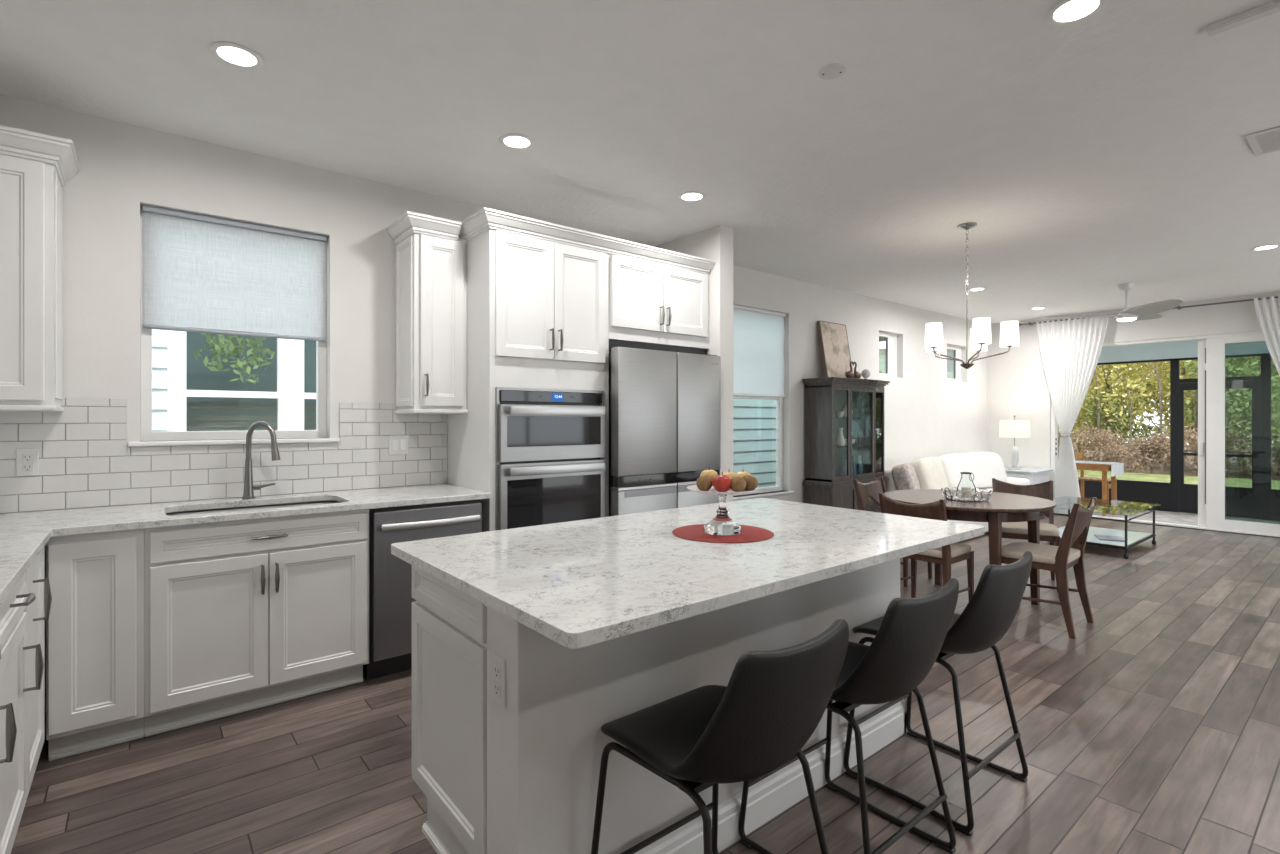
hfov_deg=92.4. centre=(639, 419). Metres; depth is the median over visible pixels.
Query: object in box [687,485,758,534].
cake stand
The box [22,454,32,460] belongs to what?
receptacle
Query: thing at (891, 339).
window
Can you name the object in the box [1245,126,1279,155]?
ceiling vent
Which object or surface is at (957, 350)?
window
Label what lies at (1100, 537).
magazine
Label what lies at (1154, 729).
floor
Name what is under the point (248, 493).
kitchen faucet
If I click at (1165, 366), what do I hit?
leafy tree
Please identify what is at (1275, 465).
clump
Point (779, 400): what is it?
window
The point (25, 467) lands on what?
receptacle
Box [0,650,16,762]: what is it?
handle
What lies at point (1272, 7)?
ceiling vent
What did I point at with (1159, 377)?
bare sapling
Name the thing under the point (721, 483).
apple
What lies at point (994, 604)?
bar stool
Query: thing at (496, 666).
receptacle
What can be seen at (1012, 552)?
seat cushion
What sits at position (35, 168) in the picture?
upper cabinet
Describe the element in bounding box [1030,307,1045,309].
recessed light
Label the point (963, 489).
pillar candle
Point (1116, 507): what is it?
coffee table
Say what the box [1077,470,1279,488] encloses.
lawn
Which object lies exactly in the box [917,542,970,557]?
seat cushion
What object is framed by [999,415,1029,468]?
table lamp
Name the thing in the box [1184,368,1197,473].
bare sapling
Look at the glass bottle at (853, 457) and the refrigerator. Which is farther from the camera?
the glass bottle at (853, 457)
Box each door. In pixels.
[832,387,849,479]
[1051,331,1279,536]
[1179,380,1260,518]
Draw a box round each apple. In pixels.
[700,467,717,485]
[712,472,730,491]
[721,469,736,488]
[736,471,750,476]
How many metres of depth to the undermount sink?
3.04 m
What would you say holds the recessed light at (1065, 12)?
in the ceiling at (1091, 156)
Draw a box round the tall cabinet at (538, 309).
[447,229,608,531]
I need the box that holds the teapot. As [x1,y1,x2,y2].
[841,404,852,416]
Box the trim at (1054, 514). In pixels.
[1054,514,1279,537]
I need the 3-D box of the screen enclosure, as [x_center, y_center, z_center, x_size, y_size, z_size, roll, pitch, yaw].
[8.685,0.230,7.507,0.050,2.190,7.880,0,0,-39]
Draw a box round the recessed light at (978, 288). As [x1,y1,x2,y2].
[968,287,985,290]
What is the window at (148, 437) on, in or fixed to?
in the wall at (124, 167)
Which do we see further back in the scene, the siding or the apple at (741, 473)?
the siding
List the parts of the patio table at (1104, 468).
leg, leg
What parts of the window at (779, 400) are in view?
sill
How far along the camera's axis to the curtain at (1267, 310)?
6.61 m
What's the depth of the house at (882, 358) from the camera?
14.09 m
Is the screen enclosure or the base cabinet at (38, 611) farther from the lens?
the screen enclosure
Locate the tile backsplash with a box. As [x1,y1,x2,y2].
[0,398,446,512]
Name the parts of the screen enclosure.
kick panel, rail, post, rail, post, rail, kick panel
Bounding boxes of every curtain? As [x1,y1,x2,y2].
[1036,317,1108,513]
[1254,295,1279,375]
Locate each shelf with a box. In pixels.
[834,444,879,447]
[1058,526,1151,545]
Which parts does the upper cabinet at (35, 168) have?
door, light rail, crown moulding, panel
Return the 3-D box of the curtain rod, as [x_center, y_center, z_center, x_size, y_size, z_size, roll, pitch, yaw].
[6.580,-1.310,6.973,0.129,0.044,4.088,0,0,-39]
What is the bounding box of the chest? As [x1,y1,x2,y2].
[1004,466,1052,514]
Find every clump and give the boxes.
[1058,431,1077,455]
[1071,424,1133,470]
[1114,432,1184,473]
[1157,421,1251,477]
[1230,423,1279,479]
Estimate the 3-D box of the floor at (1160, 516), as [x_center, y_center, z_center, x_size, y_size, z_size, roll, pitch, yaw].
[7.617,1.377,7.489,1.830,0.105,10.000,0,0,-39]
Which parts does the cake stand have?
plate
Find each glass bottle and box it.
[840,457,844,475]
[844,456,846,475]
[852,456,855,473]
[856,456,861,473]
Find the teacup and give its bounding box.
[835,411,843,416]
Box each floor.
[11,513,1279,853]
[1093,510,1279,525]
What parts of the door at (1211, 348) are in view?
handle, panel, panel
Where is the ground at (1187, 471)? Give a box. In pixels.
[1058,445,1278,479]
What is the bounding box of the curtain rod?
[1019,296,1277,325]
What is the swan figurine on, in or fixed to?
on the china cabinet at (823, 483)
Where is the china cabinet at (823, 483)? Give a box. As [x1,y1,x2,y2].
[802,377,889,512]
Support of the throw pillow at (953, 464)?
on the sofa
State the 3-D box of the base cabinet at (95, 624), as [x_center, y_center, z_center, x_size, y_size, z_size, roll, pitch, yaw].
[-2.263,0.861,2.578,0.280,0.857,0.615,0,0,-39]
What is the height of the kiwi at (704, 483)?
0.055 m
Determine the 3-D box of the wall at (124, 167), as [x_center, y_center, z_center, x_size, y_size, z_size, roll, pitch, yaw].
[0.950,-0.022,5.701,10.770,2.724,0.150,0,0,-39]
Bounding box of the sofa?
[884,467,1029,531]
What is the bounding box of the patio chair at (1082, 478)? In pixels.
[1074,450,1116,499]
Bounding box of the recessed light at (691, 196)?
[678,191,705,201]
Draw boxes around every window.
[128,207,339,446]
[733,396,793,500]
[879,332,896,376]
[947,345,960,381]
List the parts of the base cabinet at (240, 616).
door, drawer, handle, handle, handle, door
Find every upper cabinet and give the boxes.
[0,125,79,411]
[386,211,467,413]
[609,254,708,351]
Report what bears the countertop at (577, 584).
on the base cabinet at (449, 626)
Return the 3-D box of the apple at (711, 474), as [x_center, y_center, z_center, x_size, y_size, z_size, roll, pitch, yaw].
[0.248,0.206,2.202,0.066,0.068,0.066,0,0,-39]
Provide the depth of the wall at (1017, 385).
8.44 m
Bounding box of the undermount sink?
[166,501,339,515]
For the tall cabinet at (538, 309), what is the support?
on the floor at (1154, 729)
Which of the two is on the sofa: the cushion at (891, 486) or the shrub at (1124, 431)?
the cushion at (891, 486)
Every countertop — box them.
[0,483,491,604]
[391,498,984,648]
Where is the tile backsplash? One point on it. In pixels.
(86, 460)
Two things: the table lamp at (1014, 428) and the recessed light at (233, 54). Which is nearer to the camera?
the recessed light at (233, 54)
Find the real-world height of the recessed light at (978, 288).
0.006 m
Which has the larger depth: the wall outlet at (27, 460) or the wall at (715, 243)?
the wall at (715, 243)
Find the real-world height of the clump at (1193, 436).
1.389 m
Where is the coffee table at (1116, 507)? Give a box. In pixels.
[1040,496,1159,558]
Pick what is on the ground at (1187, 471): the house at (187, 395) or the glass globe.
the house at (187, 395)
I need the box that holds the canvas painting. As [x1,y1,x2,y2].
[817,320,850,377]
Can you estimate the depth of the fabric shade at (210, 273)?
3.17 m
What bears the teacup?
on the china cabinet at (823, 483)
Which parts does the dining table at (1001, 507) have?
leg, leg, leg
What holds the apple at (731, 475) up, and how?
on the cake stand
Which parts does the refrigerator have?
door, door, pocket handle, pocket handle, door, door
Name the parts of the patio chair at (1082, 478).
leg, seat, leg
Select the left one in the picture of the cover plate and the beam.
the cover plate
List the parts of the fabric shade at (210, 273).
rail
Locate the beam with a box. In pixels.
[947,340,1268,371]
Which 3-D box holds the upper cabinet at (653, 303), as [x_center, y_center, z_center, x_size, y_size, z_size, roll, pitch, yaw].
[-0.018,-0.787,4.382,0.902,0.555,0.670,0,0,-39]
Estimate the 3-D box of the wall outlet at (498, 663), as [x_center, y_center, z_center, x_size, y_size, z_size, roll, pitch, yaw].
[-0.345,0.635,1.494,0.008,0.116,0.070,0,0,-39]
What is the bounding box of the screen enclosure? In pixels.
[1078,353,1279,520]
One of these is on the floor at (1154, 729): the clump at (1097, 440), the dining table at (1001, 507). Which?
the dining table at (1001, 507)
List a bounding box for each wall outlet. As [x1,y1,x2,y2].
[16,449,38,475]
[492,652,505,708]
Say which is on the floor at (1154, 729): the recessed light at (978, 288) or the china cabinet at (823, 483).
the china cabinet at (823, 483)
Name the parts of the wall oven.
control panel, oven door, microwave door, door glass, door glass, handle, handle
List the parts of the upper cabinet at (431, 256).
panel, crown moulding, handle, light rail, door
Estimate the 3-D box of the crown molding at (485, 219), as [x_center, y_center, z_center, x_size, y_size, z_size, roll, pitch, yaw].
[-0.345,-1.091,4.116,1.800,0.087,0.668,0,0,-39]
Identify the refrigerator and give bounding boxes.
[609,339,720,515]
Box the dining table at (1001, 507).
[884,489,1056,604]
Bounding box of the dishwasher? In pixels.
[367,499,481,679]
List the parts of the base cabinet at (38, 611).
handle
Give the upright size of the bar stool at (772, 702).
0.834 m
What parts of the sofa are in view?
armrest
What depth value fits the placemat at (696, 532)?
2.10 m
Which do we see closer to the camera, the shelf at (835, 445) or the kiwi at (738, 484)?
the kiwi at (738, 484)
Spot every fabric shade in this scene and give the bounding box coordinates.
[142,205,326,340]
[733,305,785,396]
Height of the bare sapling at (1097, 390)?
3.917 m
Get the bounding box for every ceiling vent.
[1206,0,1279,36]
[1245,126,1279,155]
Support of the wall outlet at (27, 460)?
attached to the tile backsplash
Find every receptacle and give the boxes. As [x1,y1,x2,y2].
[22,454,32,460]
[22,464,32,470]
[494,664,499,679]
[494,681,499,696]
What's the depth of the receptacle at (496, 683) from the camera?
1.49 m
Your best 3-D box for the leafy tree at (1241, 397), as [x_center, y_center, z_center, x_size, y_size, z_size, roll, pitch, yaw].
[14.973,-1.343,15.400,3.629,5.552,2.765,0,0,-37]
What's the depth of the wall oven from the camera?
3.56 m
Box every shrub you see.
[1058,392,1099,452]
[1080,382,1169,467]
[1150,372,1245,449]
[1225,367,1279,474]
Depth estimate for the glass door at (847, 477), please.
6.02 m
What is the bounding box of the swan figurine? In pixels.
[845,361,860,378]
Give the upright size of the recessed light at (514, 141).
0.006 m
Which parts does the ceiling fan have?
blade, blade, blade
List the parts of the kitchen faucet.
lever handle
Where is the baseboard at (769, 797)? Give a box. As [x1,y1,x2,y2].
[634,699,905,853]
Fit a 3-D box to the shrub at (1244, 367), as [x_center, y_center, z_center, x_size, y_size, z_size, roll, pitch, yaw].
[16.189,0.023,15.720,2.856,2.814,2.360,0,0,-32]
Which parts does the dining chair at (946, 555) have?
leg, panel, leg, seat rail, leg, seat rail, leg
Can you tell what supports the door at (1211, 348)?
in the wall at (1017, 385)
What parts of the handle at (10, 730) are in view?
handle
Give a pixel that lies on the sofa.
(891, 486)
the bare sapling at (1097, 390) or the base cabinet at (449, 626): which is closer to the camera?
the base cabinet at (449, 626)
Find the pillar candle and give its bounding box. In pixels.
[961,487,970,497]
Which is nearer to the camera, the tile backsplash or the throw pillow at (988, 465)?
the tile backsplash
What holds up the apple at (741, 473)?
on the cake stand
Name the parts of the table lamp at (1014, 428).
lamp shade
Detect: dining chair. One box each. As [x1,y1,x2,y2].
[853,476,931,586]
[879,493,973,600]
[992,478,1059,592]
[1001,497,1096,638]
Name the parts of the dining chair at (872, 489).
leg, panel, leg, leg, leg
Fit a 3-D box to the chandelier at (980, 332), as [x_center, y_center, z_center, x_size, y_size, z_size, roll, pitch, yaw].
[2.338,-0.870,4.395,0.604,1.027,0.612,0,0,-39]
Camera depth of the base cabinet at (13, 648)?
1.73 m
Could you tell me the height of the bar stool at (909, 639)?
0.834 m
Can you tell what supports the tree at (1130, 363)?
on the ground at (1187, 471)
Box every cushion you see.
[884,467,896,491]
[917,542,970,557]
[971,488,991,491]
[1002,522,1058,535]
[1002,542,1079,563]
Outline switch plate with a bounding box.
[389,435,408,454]
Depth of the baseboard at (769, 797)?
2.01 m
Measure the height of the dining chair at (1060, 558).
0.795 m
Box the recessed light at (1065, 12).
[1045,0,1107,24]
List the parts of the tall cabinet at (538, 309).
door, handle, handle, door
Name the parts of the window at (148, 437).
sill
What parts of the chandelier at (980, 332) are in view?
lamp shade, lamp shade, arm, arm, rod, chain, arm, lamp shade, lamp shade, arm, lamp shade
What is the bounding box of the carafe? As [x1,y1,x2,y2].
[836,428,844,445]
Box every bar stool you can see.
[591,619,848,853]
[739,578,958,853]
[844,551,1032,835]
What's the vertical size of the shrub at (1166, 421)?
2.662 m
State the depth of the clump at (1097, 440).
16.27 m
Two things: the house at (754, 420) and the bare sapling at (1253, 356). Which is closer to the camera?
the house at (754, 420)
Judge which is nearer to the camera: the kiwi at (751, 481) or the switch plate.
the kiwi at (751, 481)
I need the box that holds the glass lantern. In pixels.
[956,472,976,496]
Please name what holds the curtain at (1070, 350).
hanging from the curtain rod
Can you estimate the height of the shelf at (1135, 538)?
0.008 m
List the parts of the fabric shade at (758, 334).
rail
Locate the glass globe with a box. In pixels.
[861,369,869,378]
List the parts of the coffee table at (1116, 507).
rail, rail, glass, leg, leg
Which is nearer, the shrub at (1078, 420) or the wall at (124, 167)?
the wall at (124, 167)
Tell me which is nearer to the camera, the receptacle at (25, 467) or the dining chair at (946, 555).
the receptacle at (25, 467)
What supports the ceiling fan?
hanging from the ceiling at (1091, 156)
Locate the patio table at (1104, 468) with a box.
[1076,463,1115,515]
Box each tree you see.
[1058,363,1152,452]
[1080,362,1151,460]
[1097,361,1254,449]
[1116,360,1256,468]
[1181,356,1279,476]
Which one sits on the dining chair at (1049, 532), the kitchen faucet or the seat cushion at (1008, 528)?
the seat cushion at (1008, 528)
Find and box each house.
[152,326,315,431]
[733,393,775,487]
[879,337,953,378]
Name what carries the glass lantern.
on the tray
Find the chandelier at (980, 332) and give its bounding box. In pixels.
[924,222,1019,368]
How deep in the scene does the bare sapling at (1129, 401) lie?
17.39 m
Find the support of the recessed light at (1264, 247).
in the ceiling at (1091, 156)
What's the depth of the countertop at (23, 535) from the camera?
2.61 m
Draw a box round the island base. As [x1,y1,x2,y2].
[484,558,899,853]
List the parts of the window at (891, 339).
sash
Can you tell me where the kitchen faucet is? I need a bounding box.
[242,421,280,498]
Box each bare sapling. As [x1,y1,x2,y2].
[1084,366,1113,460]
[1112,364,1147,469]
[1143,362,1162,471]
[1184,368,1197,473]
[1225,358,1240,477]
[1245,356,1271,479]
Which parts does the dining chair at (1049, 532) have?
leg, panel, seat rail, leg, leg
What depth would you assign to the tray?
4.19 m
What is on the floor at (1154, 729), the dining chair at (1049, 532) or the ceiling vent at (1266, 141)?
the dining chair at (1049, 532)
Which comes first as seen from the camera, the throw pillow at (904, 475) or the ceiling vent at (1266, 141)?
the ceiling vent at (1266, 141)
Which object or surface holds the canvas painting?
on the china cabinet at (823, 483)
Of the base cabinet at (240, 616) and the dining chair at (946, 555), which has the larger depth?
the dining chair at (946, 555)
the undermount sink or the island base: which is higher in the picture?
the undermount sink
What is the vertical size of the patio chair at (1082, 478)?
0.855 m
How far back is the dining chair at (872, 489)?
5.12 m
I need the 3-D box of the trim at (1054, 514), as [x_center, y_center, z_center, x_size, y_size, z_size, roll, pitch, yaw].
[6.739,1.284,6.999,0.150,0.012,3.550,0,0,-39]
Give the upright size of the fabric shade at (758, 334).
0.826 m
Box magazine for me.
[1094,534,1124,541]
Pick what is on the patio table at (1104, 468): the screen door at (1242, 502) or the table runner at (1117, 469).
the table runner at (1117, 469)
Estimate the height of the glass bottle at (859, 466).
0.205 m
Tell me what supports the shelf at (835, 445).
attached to the china cabinet at (823, 483)
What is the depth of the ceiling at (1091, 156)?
2.82 m
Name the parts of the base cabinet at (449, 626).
shoe moulding, panel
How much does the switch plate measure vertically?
0.116 m
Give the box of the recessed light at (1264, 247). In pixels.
[1251,244,1279,250]
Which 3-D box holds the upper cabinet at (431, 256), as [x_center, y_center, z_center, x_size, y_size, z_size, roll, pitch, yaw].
[-1.235,-0.581,3.585,0.366,1.095,0.369,0,0,-39]
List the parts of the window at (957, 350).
sash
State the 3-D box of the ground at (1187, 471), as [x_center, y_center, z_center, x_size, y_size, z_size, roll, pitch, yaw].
[11.220,1.510,12.354,57.000,0.160,55.000,0,0,-39]
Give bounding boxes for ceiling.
[0,0,1279,323]
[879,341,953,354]
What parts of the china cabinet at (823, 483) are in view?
waist moulding, cornice, door, glass door, door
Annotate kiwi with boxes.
[696,476,711,490]
[730,476,745,491]
[742,475,757,489]
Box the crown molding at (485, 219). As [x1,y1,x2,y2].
[459,207,715,273]
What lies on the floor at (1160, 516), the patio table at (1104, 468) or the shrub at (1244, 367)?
the patio table at (1104, 468)
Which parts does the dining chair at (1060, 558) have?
seat rail, leg, seat rail, panel, leg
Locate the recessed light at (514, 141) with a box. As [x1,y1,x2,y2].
[499,133,533,148]
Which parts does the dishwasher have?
kick plate, handle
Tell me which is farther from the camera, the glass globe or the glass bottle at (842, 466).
the glass globe
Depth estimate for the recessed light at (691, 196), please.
3.80 m
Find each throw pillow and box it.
[892,463,920,489]
[911,457,948,488]
[938,453,978,489]
[964,452,1006,488]
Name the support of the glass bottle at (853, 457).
on the china cabinet at (823, 483)
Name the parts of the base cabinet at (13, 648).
drawer, door, handle, handle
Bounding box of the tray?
[941,487,992,501]
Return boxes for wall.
[0,94,986,711]
[656,225,732,501]
[987,291,1279,479]
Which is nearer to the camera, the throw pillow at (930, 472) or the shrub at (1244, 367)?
the throw pillow at (930, 472)
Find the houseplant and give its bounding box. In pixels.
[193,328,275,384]
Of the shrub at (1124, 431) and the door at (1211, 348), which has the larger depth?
the shrub at (1124, 431)
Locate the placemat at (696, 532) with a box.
[672,524,773,542]
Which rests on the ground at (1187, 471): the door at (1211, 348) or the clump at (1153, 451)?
the clump at (1153, 451)
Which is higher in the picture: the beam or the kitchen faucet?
the beam
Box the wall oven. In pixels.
[496,387,605,529]
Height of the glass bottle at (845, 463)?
0.205 m
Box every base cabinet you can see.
[0,572,43,853]
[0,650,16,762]
[23,546,51,798]
[46,529,143,760]
[144,509,368,736]
[412,565,486,853]
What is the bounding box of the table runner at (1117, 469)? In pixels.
[1075,461,1123,476]
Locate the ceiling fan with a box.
[1047,283,1182,321]
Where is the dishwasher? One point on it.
(390, 576)
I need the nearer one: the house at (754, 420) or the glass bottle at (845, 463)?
the glass bottle at (845, 463)
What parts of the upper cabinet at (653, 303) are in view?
door, handle, handle, door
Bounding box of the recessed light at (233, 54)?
[210,42,263,68]
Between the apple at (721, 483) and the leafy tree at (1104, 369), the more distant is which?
the leafy tree at (1104, 369)
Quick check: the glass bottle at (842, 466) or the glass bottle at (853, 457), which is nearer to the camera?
the glass bottle at (842, 466)
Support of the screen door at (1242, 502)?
attached to the screen enclosure
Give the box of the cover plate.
[818,64,845,79]
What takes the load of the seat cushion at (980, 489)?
on the sofa
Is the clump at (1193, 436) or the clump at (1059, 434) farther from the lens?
the clump at (1059, 434)

